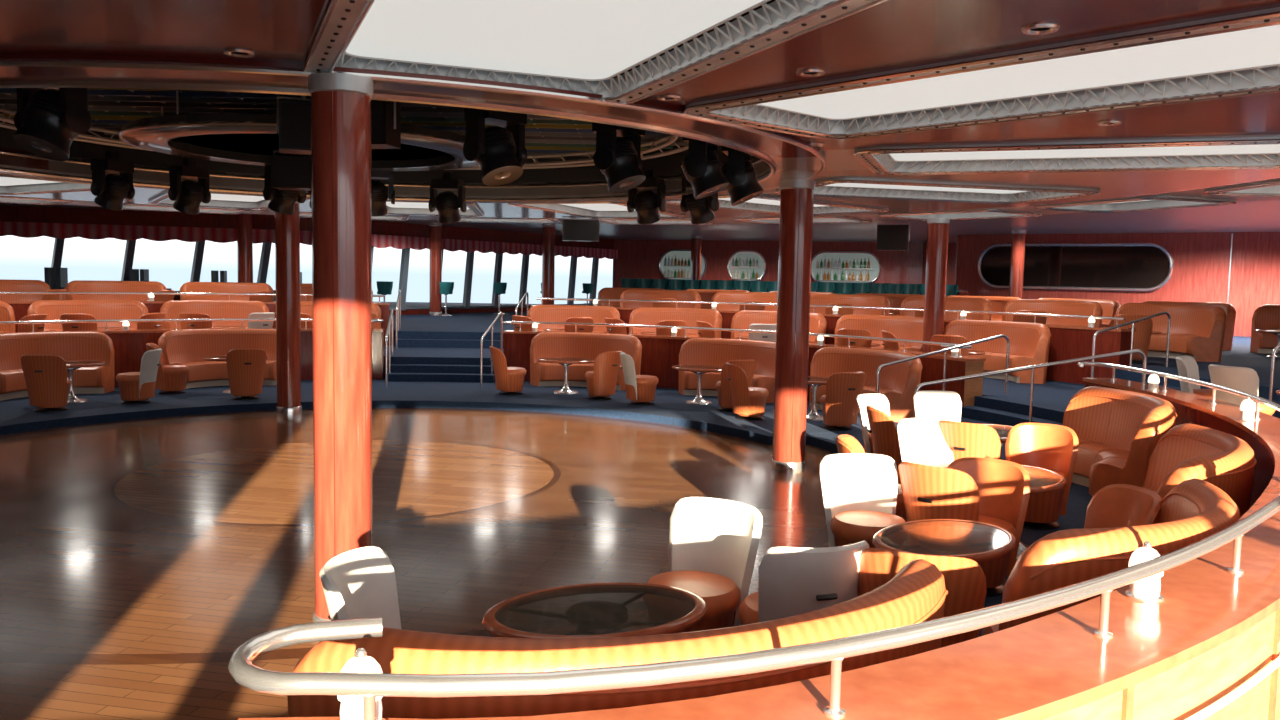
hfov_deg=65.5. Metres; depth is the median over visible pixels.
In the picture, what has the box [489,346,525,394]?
tub chair
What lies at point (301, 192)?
spotlight
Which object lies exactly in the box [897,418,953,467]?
tub chair
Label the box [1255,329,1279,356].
cocktail table
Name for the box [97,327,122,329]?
cocktail table
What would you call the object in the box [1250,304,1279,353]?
sofa
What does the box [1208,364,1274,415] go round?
tub chair
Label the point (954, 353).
table lamp
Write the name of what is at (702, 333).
tub chair
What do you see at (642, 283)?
bar stool
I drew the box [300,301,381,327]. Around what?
sofa
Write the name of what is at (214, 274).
chair
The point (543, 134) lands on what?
ceiling slats
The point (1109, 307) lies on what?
sofa
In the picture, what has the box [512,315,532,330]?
tub chair
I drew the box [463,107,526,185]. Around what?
spotlight
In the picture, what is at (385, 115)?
loudspeaker
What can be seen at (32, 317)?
tub chair
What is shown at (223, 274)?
chair
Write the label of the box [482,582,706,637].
cocktail table
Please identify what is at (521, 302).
handrail
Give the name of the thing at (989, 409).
aisle stairs
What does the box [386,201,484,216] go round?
panel
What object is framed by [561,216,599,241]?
screen
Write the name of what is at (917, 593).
sofa
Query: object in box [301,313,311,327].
tub chair
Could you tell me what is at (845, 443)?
tub chair
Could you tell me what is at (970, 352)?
cocktail table
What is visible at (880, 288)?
bar stool
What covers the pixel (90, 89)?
ceiling recess
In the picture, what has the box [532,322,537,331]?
table lamp
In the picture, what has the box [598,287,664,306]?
sofa
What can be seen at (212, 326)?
cocktail table
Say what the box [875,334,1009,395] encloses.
handrail
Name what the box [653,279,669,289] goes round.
bar stool
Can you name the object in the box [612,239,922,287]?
wall
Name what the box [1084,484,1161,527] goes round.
tub chair
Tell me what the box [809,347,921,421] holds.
sofa
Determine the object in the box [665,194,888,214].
panel
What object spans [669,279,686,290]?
bar stool
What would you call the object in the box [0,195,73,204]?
panel
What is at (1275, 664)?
light
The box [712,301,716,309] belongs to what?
table lamp
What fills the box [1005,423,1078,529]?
tub chair
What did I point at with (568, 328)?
tub chair
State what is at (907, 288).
bar stool
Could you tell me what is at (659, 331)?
tub chair
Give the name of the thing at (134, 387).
tub chair
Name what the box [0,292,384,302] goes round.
handrail
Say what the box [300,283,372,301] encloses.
sofa
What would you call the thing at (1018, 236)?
column
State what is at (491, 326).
handrail
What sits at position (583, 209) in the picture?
panel
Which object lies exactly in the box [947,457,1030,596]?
tub chair
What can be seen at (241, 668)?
handrail
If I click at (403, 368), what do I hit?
stairs
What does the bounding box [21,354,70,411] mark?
tub chair
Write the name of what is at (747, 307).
tub chair
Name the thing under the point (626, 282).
bar stool
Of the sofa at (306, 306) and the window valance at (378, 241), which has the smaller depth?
the sofa at (306, 306)
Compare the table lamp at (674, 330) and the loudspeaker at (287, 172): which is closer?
the loudspeaker at (287, 172)
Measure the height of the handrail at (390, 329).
1.351 m
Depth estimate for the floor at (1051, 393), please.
16.36 m
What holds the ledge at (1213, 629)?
on the floor at (138, 556)
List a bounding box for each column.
[237,214,252,282]
[275,201,301,414]
[308,73,372,621]
[429,223,441,315]
[542,224,555,304]
[690,236,701,279]
[771,179,815,472]
[922,218,949,352]
[1009,230,1026,298]
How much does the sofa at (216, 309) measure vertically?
1.005 m
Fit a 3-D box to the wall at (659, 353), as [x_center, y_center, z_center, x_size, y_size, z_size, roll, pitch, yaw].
[1.495,0.206,17.974,9.481,1.100,1.654,4,6,33]
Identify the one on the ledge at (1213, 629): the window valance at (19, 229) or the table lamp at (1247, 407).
the table lamp at (1247, 407)
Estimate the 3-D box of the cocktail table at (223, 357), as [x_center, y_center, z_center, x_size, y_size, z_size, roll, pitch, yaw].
[-6.940,0.245,17.103,1.040,0.606,0.728,-2,5,-31]
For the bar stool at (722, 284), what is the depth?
33.53 m
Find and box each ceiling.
[0,0,1279,218]
[0,200,1279,241]
[61,178,1279,222]
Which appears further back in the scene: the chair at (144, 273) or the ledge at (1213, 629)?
the chair at (144, 273)
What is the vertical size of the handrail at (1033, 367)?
1.322 m
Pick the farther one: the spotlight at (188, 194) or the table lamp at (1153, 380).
the spotlight at (188, 194)
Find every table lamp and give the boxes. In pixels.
[122,319,129,330]
[148,292,153,300]
[337,648,384,719]
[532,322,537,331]
[593,298,597,305]
[671,326,676,336]
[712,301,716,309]
[817,334,823,344]
[832,305,837,314]
[950,344,958,356]
[960,310,965,319]
[1088,315,1094,326]
[1125,541,1163,602]
[1147,372,1159,390]
[1238,397,1255,421]
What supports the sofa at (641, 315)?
on the floor at (1051, 393)
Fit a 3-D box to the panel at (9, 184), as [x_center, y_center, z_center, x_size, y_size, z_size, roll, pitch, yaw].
[-9.343,-2.621,14.517,4.029,0.170,3.489,1,5,0]
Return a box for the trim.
[1226,234,1233,302]
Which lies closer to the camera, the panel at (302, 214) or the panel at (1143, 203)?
the panel at (1143, 203)
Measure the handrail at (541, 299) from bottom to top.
0.185 m
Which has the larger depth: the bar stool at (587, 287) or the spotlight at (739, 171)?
the bar stool at (587, 287)
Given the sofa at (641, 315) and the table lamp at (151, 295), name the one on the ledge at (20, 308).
the table lamp at (151, 295)
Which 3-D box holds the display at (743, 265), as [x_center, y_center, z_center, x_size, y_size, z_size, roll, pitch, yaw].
[4.317,-3.782,40.284,1.598,1.338,0.220,2,5,14]
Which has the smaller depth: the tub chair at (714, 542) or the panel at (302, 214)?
the tub chair at (714, 542)
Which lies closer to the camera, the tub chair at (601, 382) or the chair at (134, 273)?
the tub chair at (601, 382)
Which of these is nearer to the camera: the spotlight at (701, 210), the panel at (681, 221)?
the spotlight at (701, 210)
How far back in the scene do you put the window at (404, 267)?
31.48 m
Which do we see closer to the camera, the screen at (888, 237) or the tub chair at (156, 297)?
the screen at (888, 237)
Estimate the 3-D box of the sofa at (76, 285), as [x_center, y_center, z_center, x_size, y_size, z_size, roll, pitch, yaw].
[-12.173,-1.337,23.169,2.139,1.005,0.896,-2,6,-36]
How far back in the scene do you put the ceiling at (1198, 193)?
16.31 m
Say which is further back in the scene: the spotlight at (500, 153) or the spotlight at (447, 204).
the spotlight at (447, 204)
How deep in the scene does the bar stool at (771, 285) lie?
33.07 m
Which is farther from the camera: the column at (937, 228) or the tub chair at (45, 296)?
the tub chair at (45, 296)
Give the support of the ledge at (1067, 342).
on the floor at (1051, 393)
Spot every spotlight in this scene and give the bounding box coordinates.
[13,88,91,160]
[90,152,134,210]
[168,158,210,214]
[263,166,305,214]
[298,190,310,207]
[371,171,394,215]
[428,172,466,223]
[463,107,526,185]
[592,122,645,192]
[627,170,666,223]
[680,177,718,223]
[681,137,729,198]
[721,146,763,205]
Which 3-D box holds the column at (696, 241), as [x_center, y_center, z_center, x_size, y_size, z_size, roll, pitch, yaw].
[2.060,-3.143,36.863,0.408,2.900,0.408,1,5,0]
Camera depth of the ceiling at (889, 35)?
5.42 m
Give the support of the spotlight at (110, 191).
hanging from the lighting truss
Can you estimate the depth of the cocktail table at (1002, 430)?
10.16 m
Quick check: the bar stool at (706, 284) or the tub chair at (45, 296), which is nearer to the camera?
the tub chair at (45, 296)
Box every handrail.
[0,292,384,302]
[0,319,383,331]
[228,362,1279,719]
[385,310,393,386]
[396,290,400,347]
[480,312,502,387]
[503,321,971,356]
[515,292,528,315]
[536,298,1124,328]
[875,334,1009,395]
[913,349,1146,422]
[1091,311,1170,377]
[1269,345,1279,400]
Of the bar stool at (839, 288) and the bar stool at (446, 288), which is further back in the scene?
the bar stool at (839, 288)
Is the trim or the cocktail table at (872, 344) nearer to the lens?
the cocktail table at (872, 344)
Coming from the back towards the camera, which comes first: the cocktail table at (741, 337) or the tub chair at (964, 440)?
the cocktail table at (741, 337)
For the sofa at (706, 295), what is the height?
1.005 m
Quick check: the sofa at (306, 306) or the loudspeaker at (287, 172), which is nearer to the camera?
the loudspeaker at (287, 172)
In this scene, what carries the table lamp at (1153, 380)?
on the ledge at (1213, 629)
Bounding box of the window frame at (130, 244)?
[121,240,179,292]
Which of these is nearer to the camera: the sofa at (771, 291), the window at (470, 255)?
the sofa at (771, 291)
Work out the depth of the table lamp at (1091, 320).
16.74 m
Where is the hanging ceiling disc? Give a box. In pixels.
[118,90,478,170]
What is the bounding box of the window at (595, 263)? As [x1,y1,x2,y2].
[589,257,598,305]
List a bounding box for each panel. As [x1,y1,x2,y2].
[0,174,91,194]
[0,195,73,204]
[123,203,250,213]
[148,191,309,208]
[300,212,409,219]
[303,0,887,103]
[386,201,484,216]
[458,217,562,223]
[507,201,685,217]
[591,218,715,224]
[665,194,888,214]
[684,7,1279,138]
[734,215,871,223]
[775,178,1099,203]
[853,137,1279,174]
[880,209,1041,219]
[1035,196,1236,212]
[1204,180,1279,196]
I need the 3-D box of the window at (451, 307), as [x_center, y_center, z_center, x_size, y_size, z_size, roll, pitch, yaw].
[-6.376,-2.827,33.328,0.222,2.270,1.645,4,6,31]
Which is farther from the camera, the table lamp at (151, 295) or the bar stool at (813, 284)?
the bar stool at (813, 284)
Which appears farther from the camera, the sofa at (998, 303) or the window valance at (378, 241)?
the window valance at (378, 241)
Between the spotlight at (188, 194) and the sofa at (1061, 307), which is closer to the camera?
the spotlight at (188, 194)
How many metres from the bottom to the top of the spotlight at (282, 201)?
0.732 m
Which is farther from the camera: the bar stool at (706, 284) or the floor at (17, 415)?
the bar stool at (706, 284)
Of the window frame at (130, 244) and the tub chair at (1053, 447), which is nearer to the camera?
the tub chair at (1053, 447)
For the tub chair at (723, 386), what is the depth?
15.65 m
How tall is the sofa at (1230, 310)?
1.005 m
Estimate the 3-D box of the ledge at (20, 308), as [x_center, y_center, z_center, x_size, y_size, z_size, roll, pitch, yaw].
[-11.716,-0.533,17.987,2.947,0.970,15.515,5,6,40]
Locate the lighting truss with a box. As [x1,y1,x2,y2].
[0,107,687,169]
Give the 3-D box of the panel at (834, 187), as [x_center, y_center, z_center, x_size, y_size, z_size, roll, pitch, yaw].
[3.791,-2.236,12.876,3.999,0.170,2.761,1,5,0]
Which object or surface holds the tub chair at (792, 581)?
on the floor at (17, 415)
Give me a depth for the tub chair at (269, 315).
19.37 m
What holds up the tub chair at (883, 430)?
on the floor at (17, 415)
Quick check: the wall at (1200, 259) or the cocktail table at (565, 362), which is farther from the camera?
the wall at (1200, 259)
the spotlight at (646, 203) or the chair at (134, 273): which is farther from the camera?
the chair at (134, 273)
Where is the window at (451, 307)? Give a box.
[442,250,465,308]
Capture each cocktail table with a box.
[65,361,106,402]
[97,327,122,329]
[203,355,267,392]
[212,326,244,328]
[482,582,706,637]
[538,357,593,393]
[544,329,564,331]
[641,332,656,334]
[672,365,721,404]
[737,336,748,338]
[806,376,827,419]
[836,342,879,346]
[872,519,1016,636]
[968,350,984,354]
[983,424,1013,459]
[1016,465,1065,558]
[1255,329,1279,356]
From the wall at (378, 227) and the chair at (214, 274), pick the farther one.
the wall at (378, 227)
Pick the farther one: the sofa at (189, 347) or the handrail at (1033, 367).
the sofa at (189, 347)
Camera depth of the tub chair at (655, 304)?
23.35 m
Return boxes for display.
[659,249,706,279]
[727,250,766,280]
[811,251,880,282]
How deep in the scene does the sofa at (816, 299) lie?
23.87 m
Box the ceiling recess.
[0,89,267,98]
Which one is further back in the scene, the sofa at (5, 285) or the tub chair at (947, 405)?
the sofa at (5, 285)
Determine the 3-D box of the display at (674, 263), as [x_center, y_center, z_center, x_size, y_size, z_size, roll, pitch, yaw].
[1.757,-3.882,40.912,1.998,1.338,0.220,2,5,14]
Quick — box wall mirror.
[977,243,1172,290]
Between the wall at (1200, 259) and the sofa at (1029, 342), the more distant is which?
the wall at (1200, 259)
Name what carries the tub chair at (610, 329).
on the floor at (1051, 393)
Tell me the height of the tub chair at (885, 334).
0.844 m
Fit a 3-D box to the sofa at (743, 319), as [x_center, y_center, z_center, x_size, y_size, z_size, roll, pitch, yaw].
[2.901,-0.507,20.843,2.139,1.005,0.896,4,5,31]
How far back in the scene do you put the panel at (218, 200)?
18.15 m
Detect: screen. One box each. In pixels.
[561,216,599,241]
[876,222,909,250]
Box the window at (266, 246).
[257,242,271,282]
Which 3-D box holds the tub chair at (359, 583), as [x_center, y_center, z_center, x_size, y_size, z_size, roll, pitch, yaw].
[-1.036,1.290,4.310,0.654,0.844,0.583,2,5,8]
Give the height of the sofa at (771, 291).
1.005 m
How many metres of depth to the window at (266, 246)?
28.27 m
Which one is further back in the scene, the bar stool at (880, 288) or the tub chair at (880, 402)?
the bar stool at (880, 288)
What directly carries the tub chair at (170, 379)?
on the floor at (17, 415)
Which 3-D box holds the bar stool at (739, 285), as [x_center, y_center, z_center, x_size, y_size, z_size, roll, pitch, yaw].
[3.416,-2.008,33.235,0.548,1.284,0.548,-1,5,-29]
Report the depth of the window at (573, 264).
39.30 m
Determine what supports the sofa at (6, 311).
on the floor at (1051, 393)
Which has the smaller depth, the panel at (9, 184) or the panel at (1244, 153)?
the panel at (1244, 153)
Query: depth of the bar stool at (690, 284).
33.79 m
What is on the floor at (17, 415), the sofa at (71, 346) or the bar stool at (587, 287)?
the sofa at (71, 346)
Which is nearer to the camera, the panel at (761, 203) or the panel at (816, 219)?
the panel at (761, 203)
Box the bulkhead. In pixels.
[0,54,825,202]
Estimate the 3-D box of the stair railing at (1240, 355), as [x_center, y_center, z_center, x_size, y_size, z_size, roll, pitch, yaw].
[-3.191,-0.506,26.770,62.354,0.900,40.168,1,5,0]
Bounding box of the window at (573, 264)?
[567,256,591,305]
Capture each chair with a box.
[18,313,46,331]
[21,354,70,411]
[42,289,66,299]
[44,267,56,289]
[56,268,67,288]
[60,313,96,330]
[116,348,161,403]
[129,269,138,280]
[137,313,165,328]
[140,269,171,289]
[146,343,188,393]
[154,290,174,300]
[179,312,211,328]
[211,270,218,281]
[220,271,226,281]
[226,348,265,399]
[248,312,274,327]
[249,291,273,301]
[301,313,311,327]
[319,546,442,633]
[372,313,376,327]
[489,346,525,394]
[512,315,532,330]
[565,317,593,331]
[585,351,621,399]
[605,318,626,333]
[620,352,657,404]
[647,497,762,633]
[652,298,677,307]
[656,320,685,335]
[696,321,715,337]
[716,359,755,411]
[726,362,768,420]
[739,300,764,310]
[739,541,868,624]
[749,324,775,340]
[820,372,865,429]
[820,453,904,547]
[825,303,852,314]
[836,434,906,521]
[837,328,871,347]
[856,393,898,453]
[857,548,986,647]
[866,405,901,483]
[881,330,899,349]
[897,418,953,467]
[898,461,984,521]
[914,391,961,421]
[915,306,945,316]
[930,334,968,355]
[938,420,1000,459]
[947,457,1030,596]
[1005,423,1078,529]
[1013,310,1046,323]
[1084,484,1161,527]
[1114,314,1152,362]
[1176,356,1212,397]
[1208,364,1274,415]
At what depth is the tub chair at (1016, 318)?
18.72 m
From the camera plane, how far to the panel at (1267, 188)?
12.46 m
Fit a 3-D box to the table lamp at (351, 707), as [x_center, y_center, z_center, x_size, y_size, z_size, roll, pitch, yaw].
[-0.672,0.792,2.397,0.124,0.203,0.124,1,5,0]
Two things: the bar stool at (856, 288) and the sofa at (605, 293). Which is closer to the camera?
the sofa at (605, 293)
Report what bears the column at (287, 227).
on the floor at (138, 556)
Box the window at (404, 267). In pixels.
[398,248,428,309]
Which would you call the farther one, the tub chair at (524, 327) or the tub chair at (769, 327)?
the tub chair at (524, 327)
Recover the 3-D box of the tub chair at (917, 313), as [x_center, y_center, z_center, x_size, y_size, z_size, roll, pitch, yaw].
[5.987,-0.695,20.554,0.608,0.844,0.654,3,5,17]
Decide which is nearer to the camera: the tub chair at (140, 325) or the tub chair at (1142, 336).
the tub chair at (1142, 336)
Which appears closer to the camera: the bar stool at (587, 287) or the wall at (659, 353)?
the wall at (659, 353)
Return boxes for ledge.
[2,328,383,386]
[3,301,389,344]
[238,378,1279,719]
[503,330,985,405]
[530,305,1135,383]
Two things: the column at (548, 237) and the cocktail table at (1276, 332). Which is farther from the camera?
the column at (548, 237)
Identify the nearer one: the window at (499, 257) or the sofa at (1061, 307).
the sofa at (1061, 307)
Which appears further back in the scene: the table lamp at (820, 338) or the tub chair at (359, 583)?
the table lamp at (820, 338)
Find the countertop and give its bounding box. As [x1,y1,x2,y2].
[637,285,967,295]
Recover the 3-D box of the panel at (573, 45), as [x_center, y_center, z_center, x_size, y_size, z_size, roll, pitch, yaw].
[-0.346,-1.638,4.653,3.237,0.170,4.164,1,5,0]
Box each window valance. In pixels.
[0,221,311,244]
[372,234,617,258]
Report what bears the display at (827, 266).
attached to the wall at (637, 259)
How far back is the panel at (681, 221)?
21.75 m
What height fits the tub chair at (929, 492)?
0.844 m
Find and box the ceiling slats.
[0,88,687,158]
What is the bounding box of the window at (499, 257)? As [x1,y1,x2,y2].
[491,254,520,307]
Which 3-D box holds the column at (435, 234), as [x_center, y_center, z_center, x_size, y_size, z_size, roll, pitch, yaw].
[-6.447,-2.854,31.382,0.408,2.900,0.408,1,5,0]
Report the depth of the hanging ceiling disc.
10.18 m
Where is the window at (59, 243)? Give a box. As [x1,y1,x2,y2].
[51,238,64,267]
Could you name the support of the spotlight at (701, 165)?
hanging from the lighting truss
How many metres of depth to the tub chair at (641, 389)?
16.31 m
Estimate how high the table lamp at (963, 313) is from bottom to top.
0.203 m
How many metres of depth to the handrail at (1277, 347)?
12.65 m
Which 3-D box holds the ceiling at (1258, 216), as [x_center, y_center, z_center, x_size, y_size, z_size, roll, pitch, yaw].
[-3.932,-3.637,23.186,52.000,0.100,53.200,1,5,0]
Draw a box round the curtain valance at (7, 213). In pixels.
[0,205,311,230]
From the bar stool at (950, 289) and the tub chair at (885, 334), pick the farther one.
the bar stool at (950, 289)
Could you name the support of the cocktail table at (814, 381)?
on the floor at (17, 415)
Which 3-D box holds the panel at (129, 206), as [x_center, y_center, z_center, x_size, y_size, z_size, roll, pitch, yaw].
[-9.188,-3.094,19.937,2.713,0.170,2.477,1,5,0]
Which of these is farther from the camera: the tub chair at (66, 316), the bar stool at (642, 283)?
the bar stool at (642, 283)
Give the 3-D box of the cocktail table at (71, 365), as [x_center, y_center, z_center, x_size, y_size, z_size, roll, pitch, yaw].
[-8.842,0.344,15.457,0.728,0.606,1.040,5,6,39]
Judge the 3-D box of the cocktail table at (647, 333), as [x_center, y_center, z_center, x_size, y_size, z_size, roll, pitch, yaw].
[0.437,-0.315,20.930,0.884,0.515,0.619,3,5,20]
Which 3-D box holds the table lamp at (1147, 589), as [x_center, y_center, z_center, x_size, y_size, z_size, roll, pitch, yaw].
[1.802,0.745,3.545,0.124,0.203,0.124,1,5,0]
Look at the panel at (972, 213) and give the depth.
17.63 m
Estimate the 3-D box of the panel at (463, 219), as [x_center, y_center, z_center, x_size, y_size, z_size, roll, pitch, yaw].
[-2.947,-3.121,21.720,2.462,0.170,1.676,1,5,0]
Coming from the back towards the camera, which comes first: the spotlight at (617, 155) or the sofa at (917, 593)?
the spotlight at (617, 155)
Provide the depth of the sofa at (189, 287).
24.55 m
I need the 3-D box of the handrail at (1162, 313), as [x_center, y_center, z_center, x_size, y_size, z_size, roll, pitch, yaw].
[7.907,-0.148,16.006,1.583,1.272,0.762,1,5,0]
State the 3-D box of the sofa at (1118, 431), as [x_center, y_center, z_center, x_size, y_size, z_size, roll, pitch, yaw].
[4.764,0.853,9.987,0.904,1.005,2.223,2,5,6]
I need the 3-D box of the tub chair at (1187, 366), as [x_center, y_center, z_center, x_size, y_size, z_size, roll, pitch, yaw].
[6.658,0.395,11.729,0.654,0.844,0.583,5,6,39]
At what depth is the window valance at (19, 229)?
27.13 m
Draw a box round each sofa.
[0,279,50,300]
[0,301,14,332]
[0,332,114,400]
[27,300,147,330]
[65,280,166,300]
[158,329,276,388]
[160,300,268,328]
[180,282,272,300]
[287,559,947,718]
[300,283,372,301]
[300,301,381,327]
[527,305,619,332]
[530,332,641,390]
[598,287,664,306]
[620,289,700,308]
[629,307,722,337]
[678,338,775,402]
[685,289,748,306]
[711,291,776,310]
[731,310,826,343]
[771,291,834,293]
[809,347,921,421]
[810,294,889,315]
[835,314,923,351]
[856,293,923,315]
[900,296,991,319]
[944,319,1050,383]
[947,295,1019,320]
[981,478,1240,635]
[1002,299,1102,326]
[1037,298,1119,327]
[1062,386,1176,496]
[1114,303,1226,361]
[1142,423,1256,516]
[1143,301,1235,350]
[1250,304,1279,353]
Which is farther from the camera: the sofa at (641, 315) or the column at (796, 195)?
the sofa at (641, 315)
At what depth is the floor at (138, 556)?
8.65 m
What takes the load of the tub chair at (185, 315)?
on the floor at (1051, 393)
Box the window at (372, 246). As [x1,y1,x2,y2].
[372,246,395,309]
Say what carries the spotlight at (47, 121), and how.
hanging from the lighting truss
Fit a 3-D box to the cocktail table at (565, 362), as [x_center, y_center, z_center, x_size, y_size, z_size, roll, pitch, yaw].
[-1.329,0.287,17.889,1.040,0.606,0.728,2,5,15]
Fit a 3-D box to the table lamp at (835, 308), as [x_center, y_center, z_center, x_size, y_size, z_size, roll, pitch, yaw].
[4.080,-1.050,20.769,0.124,0.203,0.124,1,5,0]
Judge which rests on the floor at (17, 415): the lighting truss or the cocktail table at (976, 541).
the cocktail table at (976, 541)
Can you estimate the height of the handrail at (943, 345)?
0.195 m
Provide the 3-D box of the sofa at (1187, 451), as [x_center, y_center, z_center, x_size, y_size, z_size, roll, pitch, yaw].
[3.936,1.061,7.259,0.904,1.005,2.223,3,5,27]
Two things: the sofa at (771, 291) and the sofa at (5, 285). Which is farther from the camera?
the sofa at (771, 291)
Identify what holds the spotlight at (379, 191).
hanging from the lighting truss
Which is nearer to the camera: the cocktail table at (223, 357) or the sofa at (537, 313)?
the cocktail table at (223, 357)
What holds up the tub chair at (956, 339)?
on the floor at (1051, 393)
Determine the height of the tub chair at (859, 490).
0.844 m
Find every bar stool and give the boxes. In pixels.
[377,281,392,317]
[439,282,453,315]
[493,282,506,314]
[582,283,593,305]
[621,278,637,287]
[637,279,653,287]
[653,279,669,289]
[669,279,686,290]
[686,280,702,288]
[702,280,717,289]
[718,280,734,289]
[735,280,751,291]
[751,281,767,291]
[767,281,777,291]
[811,282,816,291]
[817,282,833,292]
[834,282,850,293]
[851,283,868,294]
[868,283,886,293]
[885,283,903,293]
[903,284,920,294]
[921,284,924,294]
[946,285,957,296]
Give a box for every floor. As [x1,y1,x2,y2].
[0,379,1091,636]
[0,408,835,719]
[383,345,1279,418]
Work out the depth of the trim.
27.87 m
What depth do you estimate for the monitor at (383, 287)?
28.65 m
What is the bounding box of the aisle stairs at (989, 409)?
[961,369,1279,425]
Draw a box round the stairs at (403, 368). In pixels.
[388,330,503,382]
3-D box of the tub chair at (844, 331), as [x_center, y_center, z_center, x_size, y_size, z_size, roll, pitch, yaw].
[3.815,-0.149,17.681,0.608,0.844,0.654,3,5,21]
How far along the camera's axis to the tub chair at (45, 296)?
20.43 m
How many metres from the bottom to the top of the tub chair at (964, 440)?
0.844 m
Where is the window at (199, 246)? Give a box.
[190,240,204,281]
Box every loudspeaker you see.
[271,151,310,190]
[277,95,310,154]
[371,100,400,148]
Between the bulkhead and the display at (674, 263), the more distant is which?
the display at (674, 263)
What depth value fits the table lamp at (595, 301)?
22.90 m
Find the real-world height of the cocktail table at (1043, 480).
0.606 m
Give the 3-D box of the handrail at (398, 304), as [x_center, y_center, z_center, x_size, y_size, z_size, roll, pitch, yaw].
[-5.541,-0.964,22.827,0.370,1.271,1.712,1,5,0]
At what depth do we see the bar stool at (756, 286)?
33.21 m
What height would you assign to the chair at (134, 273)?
1.289 m
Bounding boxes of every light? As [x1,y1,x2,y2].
[1185,656,1279,719]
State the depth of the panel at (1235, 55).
6.19 m
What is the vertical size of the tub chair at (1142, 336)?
0.844 m
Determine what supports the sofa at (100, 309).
on the floor at (1051, 393)
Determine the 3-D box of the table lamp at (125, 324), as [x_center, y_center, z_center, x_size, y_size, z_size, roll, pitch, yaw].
[-9.107,-0.621,17.630,0.124,0.203,0.124,1,5,0]
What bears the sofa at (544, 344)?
on the floor at (17, 415)
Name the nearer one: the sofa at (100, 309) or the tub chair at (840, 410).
the tub chair at (840, 410)
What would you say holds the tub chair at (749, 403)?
on the floor at (17, 415)
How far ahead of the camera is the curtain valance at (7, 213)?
27.23 m
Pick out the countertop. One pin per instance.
(959, 292)
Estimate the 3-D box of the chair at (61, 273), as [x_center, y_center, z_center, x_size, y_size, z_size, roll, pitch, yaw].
[-14.987,-1.794,26.364,0.662,1.289,0.788,0,5,-16]
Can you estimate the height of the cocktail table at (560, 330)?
0.515 m
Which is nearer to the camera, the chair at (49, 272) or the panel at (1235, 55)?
the panel at (1235, 55)
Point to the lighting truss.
(97, 139)
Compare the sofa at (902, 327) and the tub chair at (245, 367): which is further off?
the sofa at (902, 327)
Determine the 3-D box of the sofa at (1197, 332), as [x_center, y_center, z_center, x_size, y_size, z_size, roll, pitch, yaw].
[9.931,-0.547,18.685,0.896,1.005,2.139,-2,5,-31]
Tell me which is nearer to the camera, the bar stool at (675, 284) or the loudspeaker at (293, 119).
the loudspeaker at (293, 119)
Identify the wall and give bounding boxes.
[371,220,613,248]
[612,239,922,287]
[956,232,1279,336]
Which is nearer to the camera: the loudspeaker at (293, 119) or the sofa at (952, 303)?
the loudspeaker at (293, 119)
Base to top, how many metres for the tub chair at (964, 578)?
0.844 m
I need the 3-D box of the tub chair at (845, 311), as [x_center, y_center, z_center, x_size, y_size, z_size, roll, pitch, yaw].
[4.356,-0.834,21.864,0.608,0.844,0.654,1,5,3]
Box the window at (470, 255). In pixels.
[462,251,493,308]
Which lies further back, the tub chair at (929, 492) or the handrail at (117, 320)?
the handrail at (117, 320)
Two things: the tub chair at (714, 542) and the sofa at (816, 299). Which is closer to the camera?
the tub chair at (714, 542)
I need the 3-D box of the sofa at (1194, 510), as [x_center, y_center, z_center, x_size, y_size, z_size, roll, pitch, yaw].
[2.510,1.210,5.119,2.183,1.005,0.906,-4,7,-45]
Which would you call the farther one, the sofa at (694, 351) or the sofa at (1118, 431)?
the sofa at (694, 351)
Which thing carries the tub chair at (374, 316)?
on the floor at (1051, 393)

